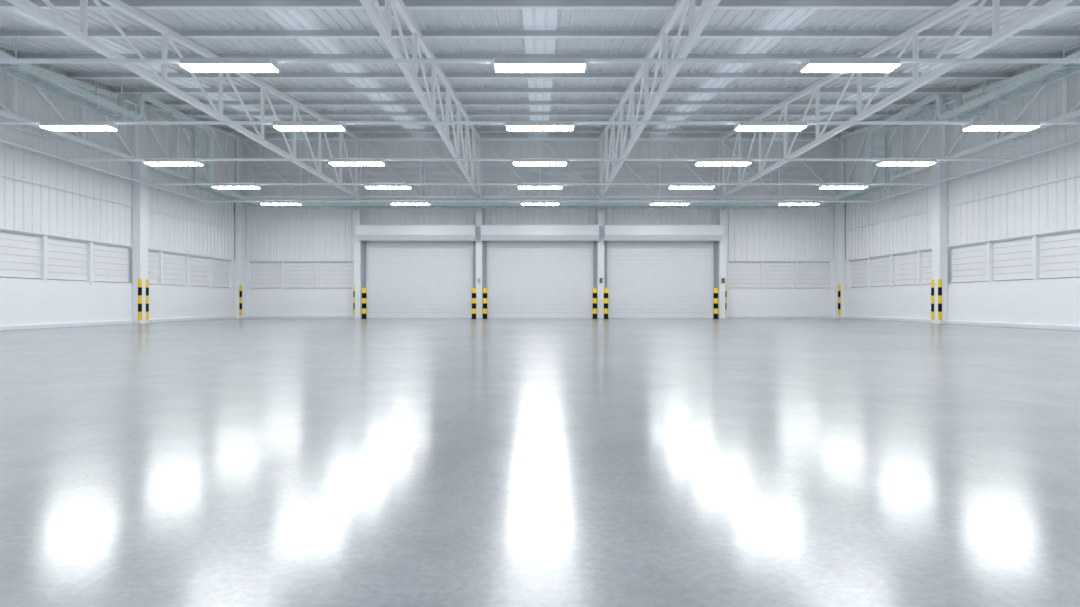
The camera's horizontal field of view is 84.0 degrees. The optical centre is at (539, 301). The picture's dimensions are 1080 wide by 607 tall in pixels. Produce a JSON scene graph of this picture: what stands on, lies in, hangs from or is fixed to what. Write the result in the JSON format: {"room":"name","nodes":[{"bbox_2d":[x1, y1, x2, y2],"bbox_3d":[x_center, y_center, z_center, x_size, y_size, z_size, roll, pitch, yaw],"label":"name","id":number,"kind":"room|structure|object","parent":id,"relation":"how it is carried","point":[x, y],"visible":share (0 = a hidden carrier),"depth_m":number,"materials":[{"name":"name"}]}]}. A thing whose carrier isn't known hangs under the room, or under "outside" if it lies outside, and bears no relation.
{"room":"warehouse","nodes":[
{"label":"warehouse","id":0,"kind":"room"},
{"bbox_2d":[0,47,239,325],"bbox_3d":[-11.665,-2.967,10.190,0.330,7.164,26.380,0,0,0],"label":"wall","id":1,"kind":"structure","parent":0,"point":[40,193],"depth_m":15.75,"materials":[{"name":"white metal"}]},
{"bbox_2d":[0,229,43,282],"bbox_3d":[-11.610,-1.004,13.277,0.160,1.118,1.445,0,0,0],"label":"window","id":2,"kind":"structure","parent":1,"relation":"in","point":[20,255],"depth_m":13.40,"materials":[{"name":"white paint"}]},
{"bbox_2d":[40,235,89,284],"bbox_3d":[-11.610,-1.004,14.697,0.160,1.118,1.485,0,0,0],"label":"window","id":3,"kind":"structure","parent":1,"relation":"in","point":[62,259],"depth_m":14.63,"materials":[{"name":"white paint"}]},
{"bbox_2d":[87,241,131,285],"bbox_3d":[-11.610,-1.004,16.175,0.160,1.118,1.560,0,0,0],"label":"window","id":4,"kind":"structure","parent":1,"relation":"in","point":[106,263],"depth_m":16.12,"materials":[{"name":"white paint"}]},
{"bbox_2d":[0,316,236,330],"bbox_3d":[-11.500,0.565,10.040,0.060,0.100,26.080,0,0,0],"label":"baseboard","id":5,"kind":"structure","parent":1,"relation":"attached to","point":[60,325],"depth_m":15.48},
{"bbox_2d":[148,249,160,286],"bbox_3d":[-11.616,-1.004,17.805,0.148,1.118,0.990,0,0,0],"label":"window","id":6,"kind":"structure","parent":1,"relation":"in","point":[152,254],"depth_m":18.00,"materials":[{"name":"white paint"}]},
{"bbox_2d":[156,251,187,287],"bbox_3d":[-11.610,-1.004,18.977,0.160,1.118,1.445,0,0,0],"label":"window","id":7,"kind":"structure","parent":1,"relation":"in","point":[171,265],"depth_m":18.91,"materials":[{"name":"white paint"}]},
{"bbox_2d":[184,254,210,288],"bbox_3d":[-11.610,-1.004,20.378,0.160,1.118,1.445,0,0,0],"label":"window","id":8,"kind":"structure","parent":1,"relation":"in","point":[196,267],"depth_m":20.30,"materials":[{"name":"white paint"}]},
{"bbox_2d":[207,257,230,289],"bbox_3d":[-11.610,-1.004,21.753,0.160,1.118,1.395,0,0,0],"label":"window","id":9,"kind":"structure","parent":1,"relation":"in","point":[218,268],"depth_m":21.69,"materials":[{"name":"white paint"}]},
{"bbox_2d":[0,318,1079,606],"bbox_3d":[0.000,0.715,10.090,23.860,0.200,26.980,0,0,0],"label":"floor","id":10,"kind":"structure","parent":0,"point":[234,462],"depth_m":2.30,"materials":[{"name":"concrete"}]},
{"bbox_2d":[131,162,148,323],"bbox_3d":[-11.414,-1.665,17.120,0.288,4.561,0.360,0,0,0],"label":"steel column","id":11,"kind":"structure","parent":10,"relation":"on","point":[139,169],"depth_m":16.96,"materials":[{"name":"white metal"}]},
{"bbox_2d":[0,138,203,201],"bbox_3d":[-11.215,-3.375,10.988,0.064,0.066,17.975,0,0,0],"label":"rail","id":12,"kind":"object","parent":11,"relation":"attached to","point":[1,139],"visible":1,"depth_m":14.95,"materials":[{"name":"grey metal"}]},
{"bbox_2d":[0,121,1079,124],"bbox_3d":[0.000,-3.375,11.300,22.340,0.066,0.064,0,0,0],"label":"rail","id":13,"kind":"object","parent":12,"relation":"attached to","point":[1,122],"visible":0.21,"depth_m":11.27,"materials":[{"name":"grey metal"}]},
{"bbox_2d":[39,121,117,130],"bbox_3d":[-8.680,-3.314,11.300,1.265,0.102,0.275,0,0,0],"label":"linear light","id":14,"kind":"object","parent":13,"relation":"attached to","point":[50,125],"visible":1,"depth_m":11.17,"materials":[{"name":"white plastic"}]},
{"bbox_2d":[41,126,116,130],"bbox_3d":[-8.680,-3.275,11.300,1.241,0.024,0.251,0,0,0],"label":"diffuser","id":15,"kind":"object","parent":14,"relation":"attached to","point":[53,128],"depth_m":11.28,"materials":[{"name":"white plastic"}]},
{"bbox_2d":[273,121,345,130],"bbox_3d":[-4.340,-3.314,11.300,1.265,0.102,0.275,0,0,0],"label":"linear light","id":16,"kind":"object","parent":13,"relation":"attached to","point":[280,125],"visible":1,"depth_m":11.17,"materials":[{"name":"white plastic"}]},
{"bbox_2d":[274,126,344,130],"bbox_3d":[-4.340,-3.275,11.300,1.241,0.024,0.251,0,0,0],"label":"diffuser","id":17,"kind":"object","parent":16,"relation":"attached to","point":[281,128],"depth_m":11.28,"materials":[{"name":"white"}]},
{"bbox_2d":[506,121,573,130],"bbox_3d":[0.000,-3.314,11.300,1.265,0.102,0.275,0,0,0],"label":"linear light","id":18,"kind":"object","parent":13,"relation":"attached to","point":[510,125],"visible":1,"depth_m":11.16,"materials":[{"name":"white plastic"}]},
{"bbox_2d":[507,126,572,130],"bbox_3d":[0.000,-3.275,11.300,1.241,0.024,0.251,0,0,0],"label":"diffuser","id":19,"kind":"object","parent":18,"relation":"attached to","point":[509,128],"depth_m":11.28,"materials":[{"name":"white"}]},
{"bbox_2d":[734,121,806,130],"bbox_3d":[4.340,-3.314,11.300,1.265,0.102,0.275,0,0,0],"label":"linear light","id":20,"kind":"object","parent":13,"relation":"attached to","point":[742,125],"visible":1,"depth_m":11.17,"materials":[{"name":"white plastic"}]},
{"bbox_2d":[735,126,805,130],"bbox_3d":[4.340,-3.275,11.300,1.241,0.024,0.251,0,0,0],"label":"diffuser","id":21,"kind":"object","parent":20,"relation":"attached to","point":[737,128],"depth_m":11.28,"materials":[{"name":"white"}]},
{"bbox_2d":[962,121,1040,130],"bbox_3d":[8.680,-3.314,11.300,1.265,0.102,0.275,0,0,0],"label":"linear light","id":22,"kind":"object","parent":13,"relation":"attached to","point":[974,125],"visible":1,"depth_m":11.17,"materials":[{"name":"white plastic"}]},
{"bbox_2d":[963,126,1038,130],"bbox_3d":[8.680,-3.275,11.300,1.241,0.024,0.251,0,0,0],"label":"diffuser","id":23,"kind":"object","parent":22,"relation":"attached to","point":[965,128],"depth_m":11.28,"materials":[{"name":"white plastic"}]},
{"bbox_2d":[68,158,1011,160],"bbox_3d":[0.000,-3.375,14.230,22.340,0.066,0.064,0,0,0],"label":"rail","id":24,"kind":"object","parent":12,"relation":"attached to","point":[69,159],"visible":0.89,"depth_m":14.21,"materials":[{"name":"grey metal"}]},
{"bbox_2d":[144,159,203,165],"bbox_3d":[-8.680,-3.314,14.230,1.265,0.102,0.275,0,0,0],"label":"linear light","id":25,"kind":"object","parent":24,"relation":"attached to","point":[153,162],"visible":1,"depth_m":14.10,"materials":[{"name":"white plastic"}]},
{"bbox_2d":[144,162,202,165],"bbox_3d":[-8.680,-3.275,14.230,1.241,0.024,0.251,0,0,0],"label":"diffuser","id":26,"kind":"object","parent":25,"relation":"attached to","point":[149,163],"depth_m":14.22,"materials":[{"name":"white"}]},
{"bbox_2d":[328,159,384,165],"bbox_3d":[-4.340,-3.314,14.230,1.265,0.102,0.275,0,0,0],"label":"linear light","id":27,"kind":"object","parent":24,"relation":"attached to","point":[334,162],"visible":1,"depth_m":14.10,"materials":[{"name":"white plastic"}]},
{"bbox_2d":[329,162,384,165],"bbox_3d":[-4.340,-3.275,14.230,1.241,0.024,0.251,0,0,0],"label":"diffuser","id":28,"kind":"object","parent":27,"relation":"attached to","point":[332,163],"depth_m":14.21,"materials":[{"name":"white"}]},
{"bbox_2d":[513,159,566,165],"bbox_3d":[0.000,-3.314,14.230,1.265,0.102,0.275,0,0,0],"label":"linear light","id":29,"kind":"object","parent":24,"relation":"attached to","point":[516,162],"visible":1,"depth_m":14.10,"materials":[{"name":"white plastic"}]},
{"bbox_2d":[514,162,565,165],"bbox_3d":[0.000,-3.275,14.230,1.241,0.024,0.251,0,0,0],"label":"diffuser","id":30,"kind":"object","parent":29,"relation":"attached to","point":[515,163],"depth_m":14.19,"materials":[{"name":"white"}]},
{"bbox_2d":[695,159,751,165],"bbox_3d":[4.340,-3.314,14.230,1.265,0.102,0.275,0,0,0],"label":"linear light","id":31,"kind":"object","parent":24,"relation":"attached to","point":[700,162],"visible":1,"depth_m":14.10,"materials":[{"name":"white plastic"}]},
{"bbox_2d":[695,162,750,165],"bbox_3d":[4.340,-3.275,14.230,1.241,0.024,0.251,0,0,0],"label":"diffuser","id":32,"kind":"object","parent":31,"relation":"attached to","point":[696,163],"depth_m":14.21,"materials":[{"name":"white"}]},
{"bbox_2d":[876,159,935,165],"bbox_3d":[8.680,-3.314,14.230,1.265,0.102,0.275,0,0,0],"label":"linear light","id":33,"kind":"object","parent":24,"relation":"attached to","point":[883,162],"visible":1,"depth_m":14.10,"materials":[{"name":"white plastic"}]},
{"bbox_2d":[877,162,935,165],"bbox_3d":[8.680,-3.275,14.230,1.241,0.024,0.251,0,0,0],"label":"diffuser","id":34,"kind":"object","parent":33,"relation":"attached to","point":[878,163],"depth_m":14.22,"materials":[{"name":"white"}]},
{"bbox_2d":[149,183,930,184],"bbox_3d":[0.000,-3.375,17.165,22.340,0.066,0.064,0,0,0],"label":"rail","id":35,"kind":"object","parent":12,"relation":"attached to","point":[149,183],"visible":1,"depth_m":17.13,"materials":[{"name":"grey metal"}]},
{"bbox_2d":[212,183,260,188],"bbox_3d":[-8.680,-3.314,17.165,1.265,0.102,0.275,0,0,0],"label":"linear light","id":36,"kind":"object","parent":35,"relation":"attached to","point":[215,185],"visible":1,"depth_m":17.04,"materials":[{"name":"white"}]},
{"bbox_2d":[365,183,410,188],"bbox_3d":[-4.340,-3.314,17.165,1.265,0.102,0.275,0,0,0],"label":"linear light","id":37,"kind":"object","parent":35,"relation":"attached to","point":[367,185],"visible":1,"depth_m":17.04,"materials":[{"name":"white"}]},
{"bbox_2d":[518,183,561,188],"bbox_3d":[0.000,-3.314,17.165,1.265,0.102,0.275,0,0,0],"label":"linear light","id":38,"kind":"object","parent":35,"relation":"attached to","point":[520,185],"visible":1,"depth_m":17.04,"materials":[{"name":"white"}]},
{"bbox_2d":[669,183,714,188],"bbox_3d":[4.340,-3.314,17.165,1.265,0.102,0.275,0,0,0],"label":"linear light","id":39,"kind":"object","parent":35,"relation":"attached to","point":[672,185],"visible":1,"depth_m":17.04,"materials":[{"name":"white"}]},
{"bbox_2d":[819,183,867,188],"bbox_3d":[8.680,-3.314,17.165,1.265,0.102,0.275,0,0,0],"label":"linear light","id":40,"kind":"object","parent":35,"relation":"attached to","point":[824,185],"visible":1,"depth_m":17.04,"materials":[{"name":"white"}]},
{"bbox_2d":[138,279,141,319],"bbox_3d":[-11.320,-0.070,16.980,0.069,1.150,0.069,0,0,0],"label":"guard","id":41,"kind":"object","parent":11,"relation":"attached to","point":[139,280],"visible":1,"depth_m":16.95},
{"bbox_2d":[235,198,245,317],"bbox_3d":[-11.414,-1.665,22.869,0.288,4.561,0.418,0,0,0],"label":"steel column","id":42,"kind":"structure","parent":10,"relation":"on","point":[240,210],"depth_m":22.68,"materials":[{"name":"white metal"}]},
{"bbox_2d":[0,63,239,193],"bbox_3d":[-11.400,-4.902,10.000,0.115,2.754,25.410,0,0,0],"label":"roof truss","id":43,"kind":"object","parent":42,"relation":"on","point":[7,113],"visible":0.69,"depth_m":15.72,"materials":[{"name":"grey metal"}]},
{"bbox_2d":[239,138,840,198],"bbox_3d":[0.000,-5.101,22.880,22.900,2.312,0.110,0,0,0],"label":"truss","id":44,"kind":"object","parent":42,"relation":"on","point":[417,196],"visible":0.8,"depth_m":22.84,"materials":[{"name":"grey metal"}]},
{"bbox_2d":[353,198,363,317],"bbox_3d":[-6.930,-1.665,22.889,0.296,4.561,0.378,0,0,0],"label":"steel column","id":45,"kind":"structure","parent":10,"relation":"on","point":[358,214],"depth_m":22.72,"materials":[{"name":"white metal"}]},
{"bbox_2d":[6,0,357,197],"bbox_3d":[-6.930,-4.902,10.000,0.115,2.754,25.410,0,0,0],"label":"roof truss","id":46,"kind":"object","parent":45,"relation":"on","point":[67,27],"visible":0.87,"depth_m":11.60,"materials":[{"name":"white metal"}]},
{"bbox_2d":[0,0,1079,8],"bbox_3d":[0.000,-5.057,10.196,23.020,0.135,0.104,0,0,0],"label":"purlin","id":47,"kind":"object","parent":46,"relation":"on","point":[59,4],"visible":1,"depth_m":10.16,"materials":[{"name":"white paint"}]},
{"bbox_2d":[0,30,1079,37],"bbox_3d":[0.000,-5.211,11.674,23.020,0.135,0.104,0,0,0],"label":"purlin","id":48,"kind":"object","parent":46,"relation":"on","point":[3,33],"visible":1,"depth_m":11.63,"materials":[{"name":"white paint"}]},
{"bbox_2d":[67,73,1012,78],"bbox_3d":[0.000,-5.518,14.630,23.020,0.135,0.104,0,0,0],"label":"purlin","id":49,"kind":"object","parent":46,"relation":"on","point":[72,75],"visible":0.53,"depth_m":14.59,"materials":[{"name":"white paint"}]},
{"bbox_2d":[110,88,969,93],"bbox_3d":[0.000,-5.672,16.108,23.020,0.135,0.104,0,0,0],"label":"purlin","id":50,"kind":"object","parent":46,"relation":"on","point":[115,90],"visible":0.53,"depth_m":16.07,"materials":[{"name":"white paint"}]},
{"bbox_2d":[13,54,1066,57],"bbox_3d":[0.000,-5.364,13.152,23.020,0.135,0.104,0,0,0],"label":"purlin","id":51,"kind":"object","parent":46,"relation":"on","point":[18,55],"visible":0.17,"depth_m":13.11,"materials":[{"name":"white paint"}]},
{"bbox_2d":[146,101,933,105],"bbox_3d":[0.000,-5.826,17.586,23.020,0.135,0.104,0,0,0],"label":"purlin","id":52,"kind":"object","parent":46,"relation":"on","point":[169,103],"visible":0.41,"depth_m":17.54,"materials":[{"name":"white paint"}]},
{"bbox_2d":[0,38,261,205],"bbox_3d":[-10.490,-4.627,14.940,0.700,2.256,13.880,0,0,0],"label":"cable tray","id":53,"kind":"object","parent":52,"relation":"hanging from","point":[8,69],"visible":0.93,"depth_m":15.01,"materials":[{"name":"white metal"}]},
{"bbox_2d":[818,38,1079,205],"bbox_3d":[10.490,-4.627,14.940,0.700,2.256,13.880,0,0,0],"label":"cable tray","id":54,"kind":"object","parent":52,"relation":"hanging from","point":[1071,69],"visible":0.94,"depth_m":15.01,"materials":[{"name":"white metal"}]},
{"bbox_2d":[182,112,897,115],"bbox_3d":[0.000,-5.979,19.064,23.020,0.135,0.104,0,0,0],"label":"purlin","id":55,"kind":"object","parent":46,"relation":"on","point":[185,113],"visible":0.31,"depth_m":19.02,"materials":[{"name":"white paint"}]},
{"bbox_2d":[226,129,853,132],"bbox_3d":[0.000,-6.287,22.020,23.020,0.135,0.104,0,0,0],"label":"purlin","id":56,"kind":"object","parent":46,"relation":"on","point":[227,130],"visible":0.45,"depth_m":21.98,"materials":[{"name":"white paint"}]},
{"bbox_2d":[247,203,832,209],"bbox_3d":[0.000,-3.547,22.320,21.413,0.155,0.780,0,0,0],"label":"cable tray","id":57,"kind":"object","parent":45,"relation":"attached to","point":[355,206],"visible":0.99,"depth_m":22.13,"materials":[{"name":"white metal"}]},
{"bbox_2d":[475,198,483,317],"bbox_3d":[-2.310,-1.665,22.889,0.296,4.561,0.378,0,0,0],"label":"steel column","id":58,"kind":"structure","parent":10,"relation":"on","point":[479,213],"depth_m":22.72,"materials":[{"name":"white metal"}]},
{"bbox_2d":[359,0,479,197],"bbox_3d":[-2.310,-4.902,10.000,0.115,2.754,25.410,0,0,0],"label":"roof truss","id":59,"kind":"object","parent":58,"relation":"on","point":[373,10],"visible":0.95,"depth_m":12.23,"materials":[{"name":"white metal"}]},
{"bbox_2d":[596,198,604,317],"bbox_3d":[2.310,-1.665,22.889,0.296,4.561,0.378,0,0,0],"label":"steel column","id":60,"kind":"structure","parent":10,"relation":"on","point":[600,213],"depth_m":22.72,"materials":[{"name":"white metal"}]},
{"bbox_2d":[600,0,720,197],"bbox_3d":[2.310,-4.902,10.000,0.115,2.754,25.410,0,0,0],"label":"roof truss","id":61,"kind":"object","parent":60,"relation":"on","point":[706,10],"visible":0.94,"depth_m":12.23,"materials":[{"name":"white metal"}]},
{"bbox_2d":[716,198,726,317],"bbox_3d":[6.930,-1.665,22.889,0.296,4.561,0.378,0,0,0],"label":"steel column","id":62,"kind":"structure","parent":10,"relation":"on","point":[721,214],"depth_m":22.72,"materials":[{"name":"white metal"}]},
{"bbox_2d":[722,0,1073,197],"bbox_3d":[6.930,-4.902,10.000,0.115,2.754,25.410,0,0,0],"label":"roof truss","id":63,"kind":"object","parent":62,"relation":"on","point":[1012,27],"visible":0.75,"depth_m":11.70,"materials":[{"name":"white metal"}]},
{"bbox_2d":[834,198,844,317],"bbox_3d":[11.414,-1.665,22.869,0.288,4.561,0.418,0,0,0],"label":"steel column","id":64,"kind":"structure","parent":10,"relation":"on","point":[839,210],"depth_m":22.68,"materials":[{"name":"white metal"}]},
{"bbox_2d":[840,63,1079,193],"bbox_3d":[11.400,-4.902,10.000,0.115,2.754,25.410,0,0,0],"label":"roof truss","id":65,"kind":"object","parent":64,"relation":"on","point":[1072,113],"visible":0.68,"depth_m":15.72,"materials":[{"name":"grey metal"}]},
{"bbox_2d":[931,162,948,323],"bbox_3d":[11.414,-1.665,17.120,0.288,4.561,0.360,0,0,0],"label":"steel column","id":66,"kind":"structure","parent":10,"relation":"on","point":[940,169],"depth_m":16.96,"materials":[{"name":"white metal"}]},
{"bbox_2d":[938,279,941,319],"bbox_3d":[11.320,-0.070,16.980,0.069,1.150,0.069,0,0,0],"label":"guard","id":67,"kind":"object","parent":66,"relation":"attached to","point":[939,280],"visible":1,"depth_m":16.95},
{"bbox_2d":[0,9,1079,133],"bbox_3d":[0.000,-5.171,10.090,23.560,2.836,26.380,0,0,0],"label":"ceiling","id":68,"kind":"structure","parent":0,"point":[10,19],"depth_m":12.73,"materials":[{"name":"grey metal"}]},
{"bbox_2d":[240,133,839,314],"bbox_3d":[0.000,-2.977,23.215,23.660,7.183,0.330,0,0,0],"label":"wall","id":69,"kind":"structure","parent":0,"point":[272,234],"depth_m":23.12,"materials":[{"name":"white metal"}]},
{"bbox_2d":[250,261,281,289],"bbox_3d":[-10.540,-1.008,23.166,1.300,1.125,0.148,0,0,0],"label":"window","id":70,"kind":"structure","parent":69,"relation":"in","point":[265,275],"depth_m":23.17,"materials":[{"name":"white paint"}]},
{"bbox_2d":[251,162,307,185],"bbox_3d":[-10.005,-4.925,23.150,2.250,0.950,0.140,0,0,0],"label":"window","id":71,"kind":"structure","parent":69,"relation":"in","point":[289,171],"depth_m":23.15,"materials":[{"name":"white paint"}]},
{"bbox_2d":[282,261,316,289],"bbox_3d":[-9.242,-1.008,23.160,1.365,1.125,0.160,0,0,0],"label":"window","id":72,"kind":"structure","parent":69,"relation":"in","point":[296,275],"depth_m":23.17,"materials":[{"name":"white paint"}]},
{"bbox_2d":[317,261,351,289],"bbox_3d":[-7.918,-1.008,23.160,1.355,1.125,0.160,0,0,0],"label":"window","id":73,"kind":"structure","parent":69,"relation":"in","point":[331,275],"depth_m":23.17,"materials":[{"name":"white paint"}]},
{"bbox_2d":[308,162,365,185],"bbox_3d":[-7.785,-4.925,23.150,2.250,0.950,0.140,0,0,0],"label":"window","id":74,"kind":"structure","parent":69,"relation":"in","point":[325,169],"depth_m":23.16,"materials":[{"name":"white paint"}]},
{"bbox_2d":[366,162,423,185],"bbox_3d":[-5.565,-4.925,23.150,2.250,0.950,0.140,0,0,0],"label":"window","id":75,"kind":"structure","parent":69,"relation":"in","point":[409,172],"depth_m":23.15,"materials":[{"name":"white paint"}]},
{"bbox_2d":[356,225,475,317],"bbox_3d":[-4.620,-1.135,22.710,4.408,3.500,0.800,0,0,0],"label":"door","id":76,"kind":"structure","parent":69,"relation":"in","point":[409,271],"depth_m":23.05,"materials":[{"name":"white paint"}]},
{"bbox_2d":[424,162,481,185],"bbox_3d":[-3.345,-4.925,23.150,2.250,0.950,0.140,0,0,0],"label":"window","id":77,"kind":"structure","parent":69,"relation":"in","point":[434,172],"depth_m":23.15,"materials":[{"name":"white paint"}]},
{"bbox_2d":[482,162,538,185],"bbox_3d":[-1.125,-4.925,23.150,2.250,0.950,0.140,0,0,0],"label":"window","id":78,"kind":"structure","parent":69,"relation":"in","point":[492,172],"depth_m":23.16,"materials":[{"name":"white paint"}]},
{"bbox_2d":[481,225,598,317],"bbox_3d":[0.000,-1.135,22.710,4.408,3.500,0.800,0,0,0],"label":"door","id":79,"kind":"structure","parent":69,"relation":"in","point":[530,271],"depth_m":23.05,"materials":[{"name":"white paint"}]},
{"bbox_2d":[245,315,834,317],"bbox_3d":[0.000,0.565,23.050,22.940,0.100,0.060,0,0,0],"label":"baseboard","id":80,"kind":"structure","parent":69,"relation":"attached to","point":[246,316],"depth_m":23.02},
{"bbox_2d":[541,162,596,185],"bbox_3d":[1.095,-4.925,23.150,2.250,0.950,0.140,0,0,0],"label":"window","id":81,"kind":"structure","parent":69,"relation":"in","point":[587,171],"depth_m":23.16,"materials":[{"name":"white paint"}]},
{"bbox_2d":[597,162,654,185],"bbox_3d":[3.315,-4.925,23.150,2.250,0.950,0.140,0,0,0],"label":"window","id":82,"kind":"structure","parent":69,"relation":"in","point":[645,171],"depth_m":23.15,"materials":[{"name":"white paint"}]},
{"bbox_2d":[604,225,723,317],"bbox_3d":[4.620,-1.135,22.710,4.408,3.500,0.800,0,0,0],"label":"door","id":83,"kind":"structure","parent":69,"relation":"in","point":[651,271],"depth_m":23.05,"materials":[{"name":"white paint"}]},
{"bbox_2d":[654,162,711,185],"bbox_3d":[5.535,-4.925,23.150,2.250,0.950,0.140,0,0,0],"label":"window","id":84,"kind":"structure","parent":69,"relation":"in","point":[670,172],"depth_m":23.15,"materials":[{"name":"white paint"}]},
{"bbox_2d":[711,162,769,185],"bbox_3d":[7.755,-4.925,23.150,2.250,0.950,0.140,0,0,0],"label":"window","id":85,"kind":"structure","parent":69,"relation":"in","point":[733,177],"depth_m":23.16,"materials":[{"name":"white paint"}]},
{"bbox_2d":[727,261,761,289],"bbox_3d":[7.883,-1.008,23.160,1.355,1.125,0.160,0,0,0],"label":"window","id":86,"kind":"structure","parent":69,"relation":"in","point":[741,275],"depth_m":23.17,"materials":[{"name":"white paint"}]},
{"bbox_2d":[761,261,795,289],"bbox_3d":[9.207,-1.008,23.160,1.365,1.125,0.160,0,0,0],"label":"window","id":87,"kind":"structure","parent":69,"relation":"in","point":[775,275],"depth_m":23.17,"materials":[{"name":"white paint"}]},
{"bbox_2d":[769,162,827,185],"bbox_3d":[9.975,-4.925,23.150,2.250,0.950,0.140,0,0,0],"label":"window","id":88,"kind":"structure","parent":69,"relation":"in","point":[790,172],"depth_m":23.15,"materials":[{"name":"white paint"}]},
{"bbox_2d":[795,261,829,289],"bbox_3d":[10.523,-1.008,23.160,1.335,1.125,0.160,0,0,0],"label":"window","id":89,"kind":"structure","parent":69,"relation":"in","point":[809,275],"depth_m":23.17,"materials":[{"name":"white paint"}]},
{"bbox_2d":[0,58,1079,62],"bbox_3d":[0.000,-3.375,8.400,22.340,0.066,0.064,0,0,0],"label":"rail","id":90,"kind":"object","parent":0,"point":[2,60],"visible":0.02,"depth_m":8.37,"materials":[{"name":"grey metal"}]},
{"bbox_2d":[179,58,278,71],"bbox_3d":[-4.340,-3.314,8.400,1.265,0.102,0.275,0,0,0],"label":"linear light","id":91,"kind":"object","parent":90,"relation":"attached to","point":[191,64],"visible":1,"depth_m":8.28,"materials":[{"name":"white plastic"}]},
{"bbox_2d":[180,64,277,71],"bbox_3d":[-4.340,-3.275,8.400,1.241,0.024,0.251,0,0,0],"label":"diffuser","id":92,"kind":"object","parent":91,"relation":"attached to","point":[190,67],"depth_m":8.38,"materials":[{"name":"white plastic"}]},
{"bbox_2d":[494,58,585,71],"bbox_3d":[0.000,-3.314,8.400,1.265,0.102,0.275,0,0,0],"label":"linear light","id":93,"kind":"object","parent":90,"relation":"attached to","point":[501,64],"visible":1,"depth_m":8.28,"materials":[{"name":"white plastic"}]},
{"bbox_2d":[495,64,584,71],"bbox_3d":[0.000,-3.275,8.400,1.241,0.024,0.251,0,0,0],"label":"diffuser","id":94,"kind":"object","parent":93,"relation":"attached to","point":[498,67],"depth_m":8.35,"materials":[{"name":"white plastic"}]},
{"bbox_2d":[801,58,900,71],"bbox_3d":[4.340,-3.314,8.400,1.265,0.102,0.275,0,0,0],"label":"linear light","id":95,"kind":"object","parent":90,"relation":"attached to","point":[812,64],"visible":1,"depth_m":8.28,"materials":[{"name":"white plastic"}]},
{"bbox_2d":[802,64,899,71],"bbox_3d":[4.340,-3.275,8.400,1.241,0.024,0.251,0,0,0],"label":"diffuser","id":96,"kind":"object","parent":95,"relation":"attached to","point":[807,67],"depth_m":8.38,"materials":[{"name":"white plastic"}]},
{"bbox_2d":[204,200,875,201],"bbox_3d":[0.000,-3.375,20.054,22.495,0.066,0.157,0,0,0],"label":"rail","id":97,"kind":"object","parent":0,"point":[204,200],"visible":1,"depth_m":20.07,"materials":[{"name":"grey metal"}]},
{"bbox_2d":[260,201,300,204],"bbox_3d":[-8.680,-3.314,20.100,1.265,0.102,0.275,0,0,0],"label":"linear light","id":98,"kind":"object","parent":97,"relation":"attached to","point":[261,202],"visible":1,"depth_m":19.97,"materials":[{"name":"white paint"}]},
{"bbox_2d":[391,201,429,204],"bbox_3d":[-4.340,-3.314,20.100,1.265,0.102,0.275,0,0,0],"label":"linear light","id":99,"kind":"object","parent":97,"relation":"attached to","point":[392,202],"visible":1,"depth_m":19.97,"materials":[{"name":"white"}]},
{"bbox_2d":[650,201,688,204],"bbox_3d":[4.340,-3.314,20.100,1.265,0.102,0.275,0,0,0],"label":"linear light","id":100,"kind":"object","parent":97,"relation":"attached to","point":[651,202],"visible":1,"depth_m":19.97,"materials":[{"name":"white"}]},
{"bbox_2d":[779,201,819,204],"bbox_3d":[8.680,-3.314,20.100,1.265,0.102,0.275,0,0,0],"label":"linear light","id":101,"kind":"object","parent":97,"relation":"attached to","point":[781,202],"visible":1,"depth_m":19.97,"materials":[{"name":"white"}]},
{"bbox_2d":[876,138,1079,201],"bbox_3d":[11.215,-3.375,10.988,0.064,0.066,17.975,0,0,0],"label":"rail","id":102,"kind":"object","parent":97,"relation":"attached to","point":[1078,139],"visible":1,"depth_m":14.95,"materials":[{"name":"grey metal"}]},
{"bbox_2d":[840,47,1079,325],"bbox_3d":[11.665,-2.967,10.190,0.330,7.164,26.380,0,0,0],"label":"wall","id":103,"kind":"structure","parent":0,"point":[1039,193],"depth_m":15.79,"materials":[{"name":"white metal"}]},
{"bbox_2d":[849,257,872,289],"bbox_3d":[11.610,-1.004,21.753,0.160,1.118,1.395,0,0,0],"label":"window","id":104,"kind":"structure","parent":103,"relation":"in","point":[860,268],"depth_m":21.69,"materials":[{"name":"white paint"}]},
{"bbox_2d":[869,254,895,288],"bbox_3d":[11.610,-1.004,20.378,0.160,1.118,1.445,0,0,0],"label":"window","id":105,"kind":"structure","parent":103,"relation":"in","point":[882,267],"depth_m":20.30,"materials":[{"name":"white paint"}]},
{"bbox_2d":[892,251,923,287],"bbox_3d":[11.610,-1.004,18.977,0.160,1.118,1.445,0,0,0],"label":"window","id":106,"kind":"structure","parent":103,"relation":"in","point":[908,265],"depth_m":18.91,"materials":[{"name":"white paint"}]},
{"bbox_2d":[919,249,931,286],"bbox_3d":[11.616,-1.004,17.805,0.148,1.118,0.990,0,0,0],"label":"window","id":107,"kind":"structure","parent":103,"relation":"in","point":[926,254],"depth_m":18.00,"materials":[{"name":"white paint"}]},
{"bbox_2d":[843,316,1079,330],"bbox_3d":[11.500,0.565,10.040,0.060,0.100,26.080,0,0,0],"label":"baseboard","id":108,"kind":"structure","parent":103,"relation":"attached to","point":[1017,325],"depth_m":15.48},
{"bbox_2d":[948,241,992,285],"bbox_3d":[11.610,-1.004,16.175,0.160,1.118,1.560,0,0,0],"label":"window","id":109,"kind":"structure","parent":103,"relation":"in","point":[971,263],"depth_m":16.12,"materials":[{"name":"white paint"}]},
{"bbox_2d":[990,235,1039,284],"bbox_3d":[11.610,-1.004,14.697,0.160,1.118,1.485,0,0,0],"label":"window","id":110,"kind":"structure","parent":103,"relation":"in","point":[1017,259],"depth_m":14.63,"materials":[{"name":"white paint"}]},
{"bbox_2d":[1036,229,1079,282],"bbox_3d":[11.610,-1.004,13.277,0.160,1.118,1.445,0,0,0],"label":"window","id":111,"kind":"structure","parent":103,"relation":"in","point":[1059,256],"depth_m":13.40,"materials":[{"name":"white paint"}]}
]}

